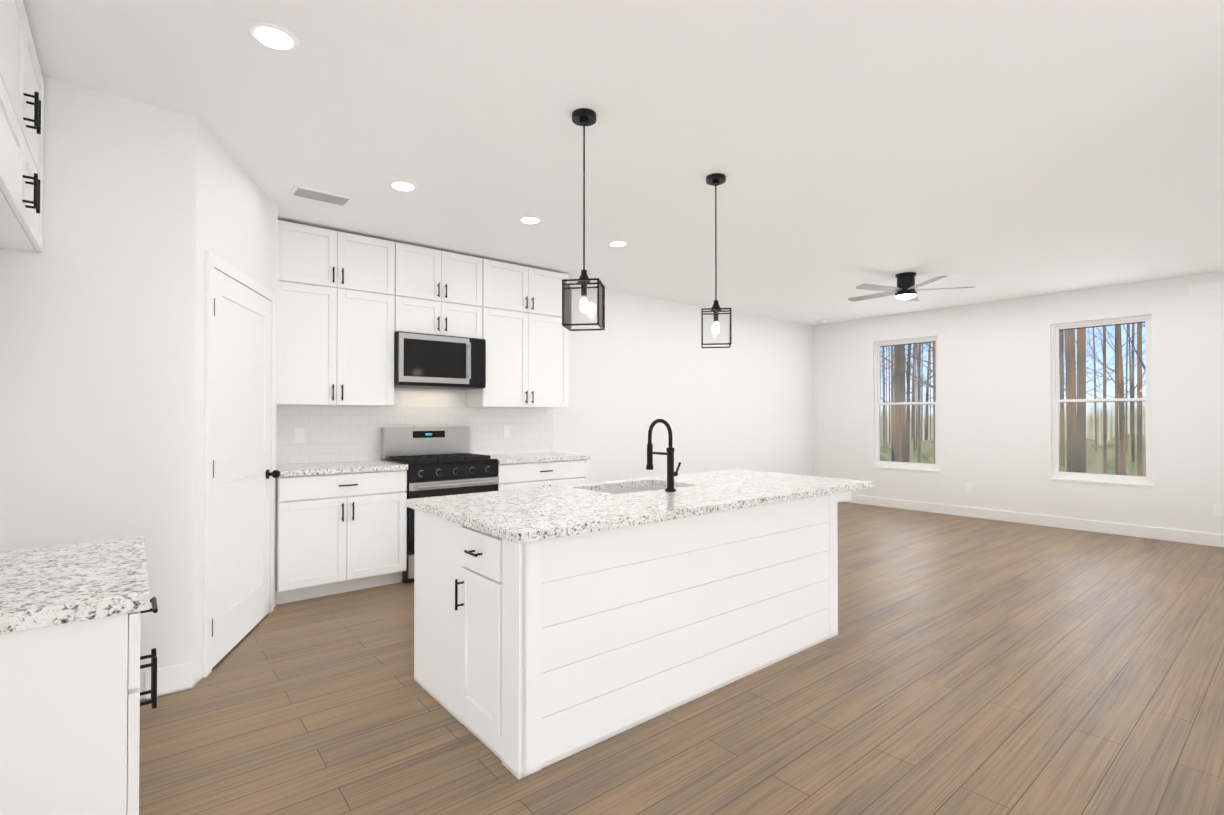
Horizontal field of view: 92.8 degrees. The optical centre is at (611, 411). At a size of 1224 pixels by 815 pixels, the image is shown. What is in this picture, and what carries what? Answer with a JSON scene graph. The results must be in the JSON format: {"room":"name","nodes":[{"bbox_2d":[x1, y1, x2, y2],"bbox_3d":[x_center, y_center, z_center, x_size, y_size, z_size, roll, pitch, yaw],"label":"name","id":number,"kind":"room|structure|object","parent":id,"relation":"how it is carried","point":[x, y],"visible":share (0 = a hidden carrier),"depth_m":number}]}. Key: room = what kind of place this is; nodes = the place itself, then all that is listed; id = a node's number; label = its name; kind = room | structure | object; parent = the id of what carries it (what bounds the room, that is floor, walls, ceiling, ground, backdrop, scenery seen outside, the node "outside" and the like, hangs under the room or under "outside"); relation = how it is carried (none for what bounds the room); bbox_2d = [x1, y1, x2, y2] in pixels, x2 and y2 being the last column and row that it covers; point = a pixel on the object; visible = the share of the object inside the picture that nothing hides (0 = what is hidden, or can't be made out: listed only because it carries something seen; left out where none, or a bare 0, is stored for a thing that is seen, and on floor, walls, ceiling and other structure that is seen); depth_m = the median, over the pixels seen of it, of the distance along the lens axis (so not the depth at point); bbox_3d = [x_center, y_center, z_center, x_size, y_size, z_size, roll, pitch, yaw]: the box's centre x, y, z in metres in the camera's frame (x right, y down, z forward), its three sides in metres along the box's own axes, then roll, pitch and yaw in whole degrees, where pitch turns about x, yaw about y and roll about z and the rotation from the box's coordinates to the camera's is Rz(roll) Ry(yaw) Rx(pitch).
{"room":"kitchen","nodes":[
{"label":"kitchen","id":0,"kind":"room"},
{"bbox_2d":[0,77,277,699],"bbox_3d":[-2.642,-0.043,3.328,1.365,2.720,1.670,0,-1,-39],"label":"wall","id":1,"kind":"structure","parent":0,"point":[146,207],"depth_m":2.62},
{"bbox_2d":[4,0,43,251],"bbox_3d":[-2.139,-1.032,1.902,0.310,0.728,1.175,0,-1,-39],"label":"upper cabinet","id":2,"kind":"object","parent":1,"relation":"attached to","point":[21,141],"depth_m":2.01},
{"bbox_2d":[203,251,280,677],"bbox_3d":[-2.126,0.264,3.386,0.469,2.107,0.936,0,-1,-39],"label":"door","id":3,"kind":"structure","parent":1,"relation":"attached to","point":[241,473],"depth_m":3.27},
{"bbox_2d":[393,282,813,482],"bbox_3d":[-0.100,-0.014,6.577,8.620,2.720,0.120,0,-1,-39],"label":"wall","id":4,"kind":"structure","parent":0,"point":[639,365],"depth_m":7.28},
{"bbox_2d":[277,220,396,405],"bbox_3d":[-2.193,-0.708,4.554,0.868,1.328,0.345,0,-1,-39],"label":"upper cabinet","id":5,"kind":"object","parent":4,"relation":"attached to","point":[349,305],"depth_m":4.41},
{"bbox_2d":[276,405,552,464],"bbox_3d":[-1.627,0.189,5.234,2.623,0.454,0.012,0,-1,-39],"label":"backsplash","id":6,"kind":"structure","parent":4,"relation":"attached to","point":[313,434],"depth_m":4.94},
{"bbox_2d":[397,242,492,339],"bbox_3d":[-1.557,-1.004,5.080,0.898,0.728,0.345,0,-1,-39],"label":"upper cabinet","id":7,"kind":"object","parent":4,"relation":"attached to","point":[439,292],"depth_m":4.96},
{"bbox_2d":[394,331,485,389],"bbox_3d":[-1.518,-0.420,5.026,0.762,0.433,0.468,0,-1,-39],"label":"microwave","id":8,"kind":"object","parent":7,"relation":"attached to","point":[427,361],"visible":0.98,"depth_m":4.85},
{"bbox_2d":[466,260,568,407],"bbox_3d":[-0.896,-0.699,5.621,0.934,1.328,0.345,0,-1,-39],"label":"upper cabinet","id":9,"kind":"object","parent":4,"relation":"attached to","point":[527,356],"depth_m":5.47},
{"bbox_2d":[23,0,1223,325],"bbox_3d":[2.275,-1.444,3.293,9.500,0.080,8.590,0,-1,-39],"label":"ceiling","id":10,"kind":"structure","parent":0,"point":[983,150],"depth_m":2.90},
{"bbox_2d":[248,22,299,50],"bbox_3d":[-1.277,-1.409,2.204,0.170,0.008,0.170,0,-1,-39],"label":"recessed light","id":11,"kind":"object","parent":10,"relation":"in","point":[273,36],"visible":1,"depth_m":2.19},
{"bbox_2d":[289,185,352,206],"bbox_3d":[-1.886,-1.393,3.787,0.340,0.012,0.180,0,-1,-39],"label":"ceiling vent","id":12,"kind":"object","parent":10,"relation":"in","point":[318,195],"visible":0.98,"depth_m":3.77},
{"bbox_2d":[388,180,416,190],"bbox_3d":[-1.298,-1.397,3.623,0.170,0.008,0.170,0,-1,-39],"label":"recessed light","id":13,"kind":"object","parent":10,"relation":"in","point":[400,185],"visible":1,"depth_m":3.60},
{"bbox_2d":[518,216,541,223],"bbox_3d":[-0.598,-1.391,4.251,0.170,0.008,0.170,0,-1,-39],"label":"recessed light","id":14,"kind":"object","parent":10,"relation":"in","point":[529,219],"visible":1,"depth_m":4.23},
{"bbox_2d":[562,108,604,330],"bbox_3d":[-0.132,-0.901,2.765,0.172,1.014,0.172,0,-1,9],"label":"pendant light","id":15,"kind":"object","parent":10,"relation":"hanging from","point":[583,117],"visible":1,"depth_m":2.75},
{"bbox_2d":[608,240,627,246],"bbox_3d":[0.049,-1.386,4.835,0.170,0.008,0.170,0,-1,-39],"label":"recessed light","id":16,"kind":"object","parent":10,"relation":"in","point":[617,243],"visible":0.98,"depth_m":4.81},
{"bbox_2d":[701,173,731,347],"bbox_3d":[0.622,-0.894,3.488,0.172,1.014,0.172,0,-1,9],"label":"pendant light","id":17,"kind":"object","parent":10,"relation":"hanging from","point":[715,179],"visible":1,"depth_m":3.47},
{"bbox_2d":[818,320,826,323],"bbox_3d":[3.159,-1.337,8.751,0.130,0.036,0.130,0,-1,-39],"label":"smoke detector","id":18,"kind":"object","parent":10,"relation":"attached to","point":[822,321],"visible":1,"depth_m":8.71},
{"bbox_2d":[848,272,973,301],"bbox_3d":[2.939,-1.255,5.921,1.172,0.250,1.121,0,-1,-39],"label":"ceiling fan","id":19,"kind":"object","parent":10,"relation":"hanging from","point":[904,289],"visible":1,"depth_m":5.81},
{"bbox_2d":[139,502,1223,814],"bbox_3d":[2.275,1.346,3.268,9.500,0.060,8.590,0,-1,-39],"label":"floor","id":20,"kind":"structure","parent":0,"point":[967,666],"depth_m":2.53},
{"bbox_2d":[0,537,157,814],"bbox_3d":[-1.439,0.839,1.308,0.658,0.918,0.733,0,-1,-39],"label":"base cabinet","id":21,"kind":"object","parent":20,"relation":"on","point":[70,692],"visible":1,"depth_m":1.18},
{"bbox_2d":[275,468,407,604],"bbox_3d":[-2.102,0.887,4.431,0.868,0.880,0.630,0,-1,-39],"label":"base cabinet","id":22,"kind":"object","parent":20,"relation":"on","point":[341,527],"depth_m":4.16},
{"bbox_2d":[276,460,406,475],"bbox_3d":[-2.097,0.427,4.426,0.870,0.037,0.650,0,-1,-39],"label":"countertop","id":23,"kind":"structure","parent":22,"relation":"on","point":[327,468],"depth_m":4.29},
{"bbox_2d":[381,427,497,582],"bbox_3d":[-1.441,0.736,4.922,0.770,1.190,0.698,0,-1,-39],"label":"range","id":24,"kind":"object","parent":20,"relation":"on","point":[441,461],"visible":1,"depth_m":4.83},
{"bbox_2d":[497,460,587,490],"bbox_3d":[-0.799,0.896,5.503,0.952,0.880,0.630,0,-1,-39],"label":"base cabinet","id":25,"kind":"object","parent":20,"relation":"on","point":[552,472],"depth_m":5.24},
{"bbox_2d":[490,452,589,463],"bbox_3d":[-0.786,0.437,5.504,0.968,0.037,0.650,0,-1,-39],"label":"countertop","id":26,"kind":"structure","parent":25,"relation":"on","point":[520,458],"depth_m":5.37},
{"bbox_2d":[406,489,859,779],"bbox_3d":[0.257,0.894,3.205,2.442,0.842,1.010,0,-1,-39],"label":"kitchen island","id":27,"kind":"object","parent":20,"relation":"on","point":[553,624],"depth_m":2.46},
{"bbox_2d":[406,469,873,544],"bbox_3d":[0.316,0.454,3.257,2.550,0.037,1.080,0,-1,-39],"label":"island countertop","id":28,"kind":"structure","parent":27,"relation":"on","point":[546,513],"depth_m":2.79},
{"bbox_2d":[598,481,666,492],"bbox_3d":[0.138,0.560,3.402,0.660,0.195,0.420,0,-1,-39],"label":"sink","id":29,"kind":"object","parent":28,"relation":"in","point":[649,484],"depth_m":3.64},
{"bbox_2d":[646,419,680,491],"bbox_3d":[0.288,0.238,3.246,0.110,0.393,0.215,0,-1,-39],"label":"faucet","id":30,"kind":"object","parent":28,"relation":"on","point":[671,473],"visible":1,"depth_m":3.17},
{"bbox_2d":[813,271,1223,534],"bbox_3d":[5.822,-0.019,6.068,0.120,2.720,8.190,0,-1,-39],"label":"wall","id":31,"kind":"structure","parent":0,"point":[994,414],"depth_m":7.03},
{"bbox_2d":[873,335,939,471],"bbox_3d":[4.109,-0.100,8.142,0.132,1.830,0.900,0,-1,-39],"label":"window","id":32,"kind":"structure","parent":31,"relation":"in","point":[877,403],"depth_m":8.21},
{"bbox_2d":[965,482,970,491],"bbox_3d":[4.569,0.974,7.482,0.007,0.114,0.070,0,-1,-39],"label":"electrical outlet","id":33,"kind":"object","parent":31,"relation":"attached to","point":[967,487],"visible":1,"depth_m":7.48},
{"bbox_2d":[843,494,1223,547],"bbox_3d":[5.770,1.278,6.013,0.014,0.125,8.190,0,-1,-39],"label":"baseboard","id":34,"kind":"structure","parent":31,"relation":"attached to","point":[1200,538],"depth_m":6.76},
{"bbox_2d":[1049,313,1153,486],"bbox_3d":[5.449,-0.115,6.513,0.132,1.830,0.900,0,-1,-39],"label":"window","id":35,"kind":"structure","parent":31,"relation":"in","point":[1147,480],"depth_m":6.50},
{"bbox_2d":[1189,281,1223,296],"bbox_3d":[5.975,-1.221,5.790,0.010,0.120,0.350,0,-1,-39],"label":"air vent","id":36,"kind":"object","parent":31,"relation":"in","point":[1210,288],"visible":1,"depth_m":5.83},
{"bbox_3d":[-2.517,-0.055,2.007,0.120,2.720,4.110,0,-1,-39],"label":"wall","id":37,"kind":"structure","parent":0,"visible":0},
{"bbox_2d":[0,0,3,247],"bbox_3d":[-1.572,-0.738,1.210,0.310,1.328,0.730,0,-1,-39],"label":"upper cabinet","id":38,"kind":"object","parent":37,"relation":"attached to","point":[1,1],"depth_m":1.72},
{"label":"outside","id":39,"kind":"structure","parent":0,"visible":0},
{"bbox_2d":[880,323,1145,445],"bbox_3d":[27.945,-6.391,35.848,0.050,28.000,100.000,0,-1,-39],"label":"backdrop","id":40,"kind":"structure","parent":39,"point":[1110,353],"depth_m":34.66},
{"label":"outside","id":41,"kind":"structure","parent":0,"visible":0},
{"bbox_2d":[880,323,1145,475],"bbox_3d":[14.023,-5.984,24.395,35.000,18.685,100.000,0,-1,-39],"label":"trees","id":42,"kind":"object","parent":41,"point":[1087,449],"depth_m":15.52}
]}

